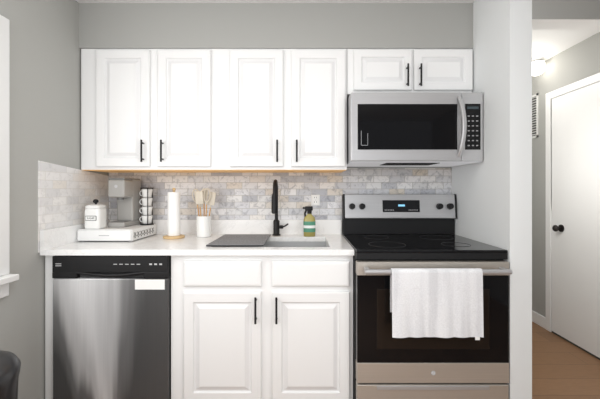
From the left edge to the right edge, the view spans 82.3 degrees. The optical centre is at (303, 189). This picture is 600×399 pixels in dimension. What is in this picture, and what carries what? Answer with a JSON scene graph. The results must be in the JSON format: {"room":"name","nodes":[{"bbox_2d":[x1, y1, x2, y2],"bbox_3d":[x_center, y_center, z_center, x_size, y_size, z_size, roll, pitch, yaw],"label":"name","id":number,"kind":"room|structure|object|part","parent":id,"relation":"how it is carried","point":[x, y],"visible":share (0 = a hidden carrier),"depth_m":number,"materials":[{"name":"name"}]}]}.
{"room":"kitchen","nodes":[
{"label":"kitchen","id":0,"kind":"room"},
{"bbox_2d":[0,0,107,398],"bbox_3d":[-1.420,0.045,0.300,0.100,2.360,4.200,0,0,0],"label":"wall","id":1,"kind":"structure","parent":0,"point":[45,52],"depth_m":1.74,"materials":[{"name":"grey paint"}]},
{"bbox_2d":[0,15,9,275],"bbox_3d":[-1.359,-0.196,0.853,0.020,1.165,1.442,0,0,0],"label":"window","id":2,"kind":"structure","parent":1,"relation":"in","point":[4,22],"depth_m":1.54,"materials":[{"name":"white"}]},
{"bbox_2d":[0,274,18,297],"bbox_3d":[-1.338,0.437,0.840,0.062,0.100,1.476,0,0,0],"label":"window sill","id":3,"kind":"structure","parent":1,"relation":"attached to","point":[6,279],"depth_m":1.54,"materials":[{"name":"white wood"}]},
{"bbox_2d":[38,161,108,252],"bbox_3d":[-1.366,0.088,2.082,0.008,0.473,0.634,0,0,0],"label":"tile backsplash","id":4,"kind":"structure","parent":1,"relation":"attached to","point":[64,192],"depth_m":1.96,"materials":[{"name":"tile"}]},
{"bbox_2d":[79,3,472,48],"bbox_3d":[-0.170,-0.998,2.244,2.400,0.274,0.312,0,0,0],"label":"soffit","id":5,"kind":"structure","parent":0,"point":[101,25],"depth_m":2.09,"materials":[{"name":"grey paint"}]},
{"bbox_2d":[108,167,450,175],"bbox_3d":[-0.220,0.045,2.450,2.500,2.360,0.100,0,0,0],"label":"wall","id":6,"kind":"structure","parent":0,"point":[347,167],"depth_m":2.40,"materials":[{"name":"grey paint"}]},
{"bbox_2d":[81,49,346,172],"bbox_3d":[-0.549,-0.488,2.217,1.621,0.742,0.361,0,0,0],"label":"upper cabinet","id":7,"kind":"object","parent":6,"relation":"attached to","point":[143,110],"visible":1,"depth_m":2.07,"materials":[{"name":"white wood"}]},
{"bbox_3d":[-1.097,-0.491,2.065,0.324,0.707,0.056,0,0,0],"label":"cabinet door","id":8,"kind":"part","parent":7,"relation":"part of","materials":[{"name":"white wood"}]},
{"bbox_3d":[-0.726,-0.491,2.065,0.320,0.707,0.056,0,0,0],"label":"cabinet door","id":9,"kind":"part","parent":7,"relation":"part of","materials":[{"name":"white wood"}]},
{"bbox_3d":[-0.288,-0.491,2.065,0.324,0.707,0.056,0,0,0],"label":"cabinet door","id":10,"kind":"part","parent":7,"relation":"part of","materials":[{"name":"white wood"}]},
{"bbox_3d":[0.086,-0.491,2.065,0.327,0.707,0.056,0,0,0],"label":"cabinet door","id":11,"kind":"part","parent":7,"relation":"part of","materials":[{"name":"white wood"}]},
{"bbox_2d":[109,168,451,234],"bbox_3d":[-0.166,0.089,2.396,2.390,0.472,0.008,0,0,0],"label":"tile backsplash","id":12,"kind":"structure","parent":6,"relation":"attached to","point":[239,196],"depth_m":2.39,"materials":[{"name":"tile"}]},
{"bbox_2d":[311,195,319,205],"bbox_3d":[0.080,0.075,2.388,0.060,0.076,0.007,0,0,0],"label":"outlet cover","id":13,"kind":"object","parent":12,"relation":"attached to","point":[315,199],"visible":1,"depth_m":2.39,"materials":[{"name":"white plastic"}]},
{"bbox_2d":[347,49,472,99],"bbox_3d":[0.645,-0.720,2.217,0.762,0.278,0.361,0,0,0],"label":"upper cabinet","id":14,"kind":"object","parent":6,"relation":"attached to","point":[368,70],"visible":0.88,"depth_m":2.07,"materials":[{"name":"white wood"}]},
{"bbox_2d":[347,92,482,166],"bbox_3d":[0.646,-0.355,2.150,0.755,0.404,0.488,0,0,0],"label":"microwave","id":15,"kind":"object","parent":14,"relation":"attached to","point":[385,129],"visible":0.99,"depth_m":1.96,"materials":[{"name":"silver metal"}]},
{"bbox_3d":[0.964,-0.358,1.978,0.120,0.394,0.042,0,0,0],"label":"panel","id":16,"kind":"part","parent":15,"relation":"part of","materials":[{"name":"silver metal"}]},
{"bbox_2d":[76,0,599,60],"bbox_3d":[0.380,-1.175,1.170,3.700,0.080,5.940,0,0,0],"label":"ceiling","id":17,"kind":"structure","parent":0,"point":[546,44],"depth_m":2.45,"materials":[{"name":"white paint"}]},
{"bbox_2d":[532,57,545,75],"bbox_3d":[2.030,-1.065,3.000,0.136,0.140,0.136,0,0,0],"label":"pendant lamp","id":18,"kind":"object","parent":17,"relation":"attached to","point":[538,65],"visible":0.84,"depth_m":2.95,"materials":[{"name":"white"}]},
{"bbox_2d":[451,0,531,398],"bbox_3d":[1.085,0.045,2.877,0.110,2.360,2.325,0,0,0],"label":"wall","id":19,"kind":"structure","parent":0,"point":[494,193],"depth_m":1.73,"materials":[{"name":"white paint"}]},
{"bbox_2d":[532,32,599,316],"bbox_3d":[2.180,0.045,1.170,0.100,2.360,5.940,0,0,0],"label":"wall","id":20,"kind":"structure","parent":0,"point":[580,61],"depth_m":3.06,"materials":[{"name":"grey paint"}]},
{"bbox_2d":[532,93,537,137],"bbox_3d":[2.124,-0.675,3.272,0.014,0.400,0.315,0,0,0],"label":"air vent","id":21,"kind":"object","parent":20,"relation":"in","point":[535,96],"visible":0.38,"depth_m":3.15,"materials":[{"name":"white metal"}]},
{"bbox_2d":[532,310,545,328],"bbox_3d":[1.635,1.175,2.577,0.988,0.100,2.924,0,0,0],"label":"baseboard","id":22,"kind":"structure","parent":20,"relation":"attached to","point":[537,318],"depth_m":3.09,"materials":[{"name":"white wood"}]},
{"bbox_2d":[546,73,599,331],"bbox_3d":[2.120,0.194,2.535,0.017,2.062,0.934,0,0,0],"label":"door frame","id":23,"kind":"structure","parent":20,"relation":"attached to","point":[595,78],"depth_m":2.95,"materials":[{"name":"white wood"}]},
{"bbox_2d":[552,82,599,359],"bbox_3d":[2.088,0.225,2.532,0.080,1.996,0.808,0,0,0],"label":"hall door","id":24,"kind":"structure","parent":20,"relation":"in","point":[575,114],"depth_m":2.67,"materials":[{"name":"white wood"}]},
{"bbox_3d":[2.083,0.320,2.820,0.070,0.060,0.060,0,0,0],"label":"knob","id":25,"kind":"part","parent":24,"relation":"part of","materials":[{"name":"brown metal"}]},
{"bbox_2d":[532,322,599,398],"bbox_3d":[0.380,1.255,1.170,3.700,0.060,5.940,0,0,0],"label":"floor","id":26,"kind":"structure","parent":0,"point":[561,369],"depth_m":2.33,"materials":[{"name":"brown wood"}]},
{"bbox_2d":[0,350,20,398],"bbox_3d":[-1.141,0.899,1.130,0.372,0.645,0.344,0,0,0],"label":"chair","id":27,"kind":"object","parent":26,"relation":"on","point":[10,364],"visible":1,"depth_m":1.17,"materials":[{"name":"black"}]},
{"bbox_2d":[45,255,54,398],"bbox_3d":[-1.336,0.783,2.095,0.048,0.884,0.586,0,0,0],"label":"cabinet filler","id":28,"kind":"object","parent":26,"relation":"on","point":[48,258],"visible":0.03,"depth_m":1.80,"materials":[{"name":"white wood"}]},
{"bbox_2d":[52,255,170,398],"bbox_3d":[-1.004,0.784,2.076,0.600,0.878,0.607,0,0,0],"label":"dishwasher","id":29,"kind":"object","parent":26,"relation":"on","point":[112,313],"visible":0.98,"depth_m":1.78,"materials":[{"name":"silver metal"}]},
{"bbox_3d":[-1.004,0.403,1.797,0.600,0.116,0.049,0,0,0],"label":"panel","id":30,"kind":"part","parent":29,"relation":"part of","materials":[{"name":"black plastic"}]},
{"bbox_2d":[171,255,352,398],"bbox_3d":[-0.220,0.783,2.066,0.956,0.884,0.644,0,0,0],"label":"base cabinet","id":31,"kind":"object","parent":26,"relation":"on","point":[243,326],"visible":0.88,"depth_m":1.78,"materials":[{"name":"white wood"}]},
{"bbox_2d":[40,220,353,254],"bbox_3d":[-0.550,0.375,2.078,1.619,0.330,0.625,0,0,0],"label":"countertop","id":32,"kind":"structure","parent":31,"relation":"on","point":[328,239],"depth_m":2.00,"materials":[{"name":"white stone"}]},
{"bbox_2d":[77,224,156,241],"bbox_3d":[-1.174,0.273,2.189,0.322,0.073,0.351,0,0,0],"label":"pod drawer","id":33,"kind":"object","parent":32,"relation":"on","point":[134,232],"visible":0.99,"depth_m":2.01,"materials":[{"name":"white plastic"}]},
{"bbox_2d":[85,199,106,228],"bbox_3d":[-1.258,0.147,2.070,0.094,0.177,0.098,0,0,0],"label":"sugar canister","id":34,"kind":"object","parent":33,"relation":"on","point":[95,214],"visible":0.99,"depth_m":2.03,"materials":[{"name":"white ceramic"}]},
{"bbox_2d":[108,178,140,226],"bbox_3d":[-1.169,0.082,2.242,0.106,0.308,0.223,0,0,0],"label":"coffee maker","id":35,"kind":"object","parent":33,"relation":"on","point":[126,191],"visible":0.97,"depth_m":2.24,"materials":[{"name":"grey plastic"}]},
{"bbox_2d":[139,188,153,224],"bbox_3d":[-1.050,0.112,2.295,0.086,0.248,0.086,0,0,42],"label":"mug rack","id":36,"kind":"object","parent":33,"relation":"on","point":[147,218],"visible":1,"depth_m":2.27,"materials":[{"name":"black"}]},
{"bbox_2d":[163,188,184,238],"bbox_3d":[-0.830,0.149,2.190,0.132,0.320,0.132,0,0,0],"label":"paper towel holder","id":37,"kind":"object","parent":32,"relation":"on","point":[173,197],"visible":1,"depth_m":2.16,"materials":[{"name":"white paper"}]},
{"bbox_2d":[192,188,215,236],"bbox_3d":[-0.658,0.150,2.256,0.124,0.319,0.104,0,0,37],"label":"utensil crock","id":38,"kind":"object","parent":32,"relation":"on","point":[203,221],"visible":1,"depth_m":2.23,"materials":[{"name":"white ceramic"}]},
{"bbox_2d":[206,234,270,245],"bbox_3d":[-0.376,0.305,2.079,0.308,0.009,0.453,0,0,0],"label":"drying rack","id":39,"kind":"object","parent":32,"relation":"on","point":[226,239],"visible":1,"depth_m":2.02,"materials":[{"name":"grey plastic"}]},
{"bbox_2d":[220,241,327,246],"bbox_3d":[-0.180,0.440,2.042,0.656,0.200,0.411,0,0,0],"label":"sink basin","id":40,"kind":"object","parent":32,"relation":"in","point":[269,243],"depth_m":2.24,"materials":[{"name":"metal"}]},
{"bbox_2d":[271,179,287,235],"bbox_3d":[-0.187,0.122,2.249,0.110,0.376,0.180,0,0,25],"label":"faucet","id":41,"kind":"object","parent":32,"relation":"on","point":[274,201],"visible":1,"depth_m":2.21,"materials":[{"name":"black metal"}]},
{"bbox_2d":[303,206,315,236],"bbox_3d":[0.034,0.210,2.257,0.085,0.198,0.043,0,0,0],"label":"spray bottle","id":42,"kind":"object","parent":32,"relation":"on","point":[309,226],"visible":1,"depth_m":2.24,"materials":[{"name":"yellow plastic"}]},
{"bbox_3d":[-0.424,0.440,1.789,0.404,0.133,0.021,0,0,0],"label":"drawer","id":43,"kind":"part","parent":31,"relation":"part of","materials":[{"name":"white wood"}]},
{"bbox_3d":[-0.424,0.821,1.772,0.404,0.572,0.056,0,0,0],"label":"door","id":44,"kind":"part","parent":31,"relation":"part of","materials":[{"name":"white wood"}]},
{"bbox_3d":[0.035,0.440,1.789,0.404,0.133,0.021,0,0,0],"label":"drawer","id":45,"kind":"part","parent":31,"relation":"part of","materials":[{"name":"white wood"}]},
{"bbox_3d":[0.035,0.821,1.772,0.404,0.572,0.056,0,0,0],"label":"door","id":46,"kind":"part","parent":31,"relation":"part of","materials":[{"name":"white wood"}]},
{"bbox_2d":[342,194,511,398],"bbox_3d":[0.643,0.627,2.009,0.763,1.192,0.746,0,0,0],"label":"stove","id":47,"kind":"object","parent":26,"relation":"on","point":[384,232],"visible":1,"depth_m":1.71,"materials":[{"name":"black metal"}]},
{"bbox_3d":[0.648,0.114,2.283,0.705,0.052,0.041,0,0,0],"label":"knob","id":48,"kind":"part","parent":47,"relation":"part of","materials":[{"name":"black plastic"}]},
{"bbox_3d":[0.643,1.083,1.732,0.757,0.215,0.052,0,0,0],"label":"drawer","id":49,"kind":"part","parent":47,"relation":"part of","materials":[{"name":"silver metal"}]},
{"bbox_3d":[0.643,0.663,1.695,0.759,0.603,0.120,0,0,0],"label":"door","id":50,"kind":"part","parent":47,"relation":"part of","materials":[{"name":"black glass"}]},
{"bbox_2d":[390,268,483,339],"bbox_3d":[0.634,0.546,1.642,0.433,0.334,0.051,0,0,0],"label":"dish towel","id":51,"kind":"object","parent":47,"relation":"hanging from","point":[424,302],"visible":1,"depth_m":1.63,"materials":[{"name":"white fabric"}]},
{"bbox_2d":[532,0,599,29],"bbox_3d":[1.635,-0.992,1.770,0.990,0.286,0.110,0,0,0],"label":"header beam","id":52,"kind":"structure","parent":0,"point":[546,14],"depth_m":1.72,"materials":[{"name":"grey paint"}]}
]}

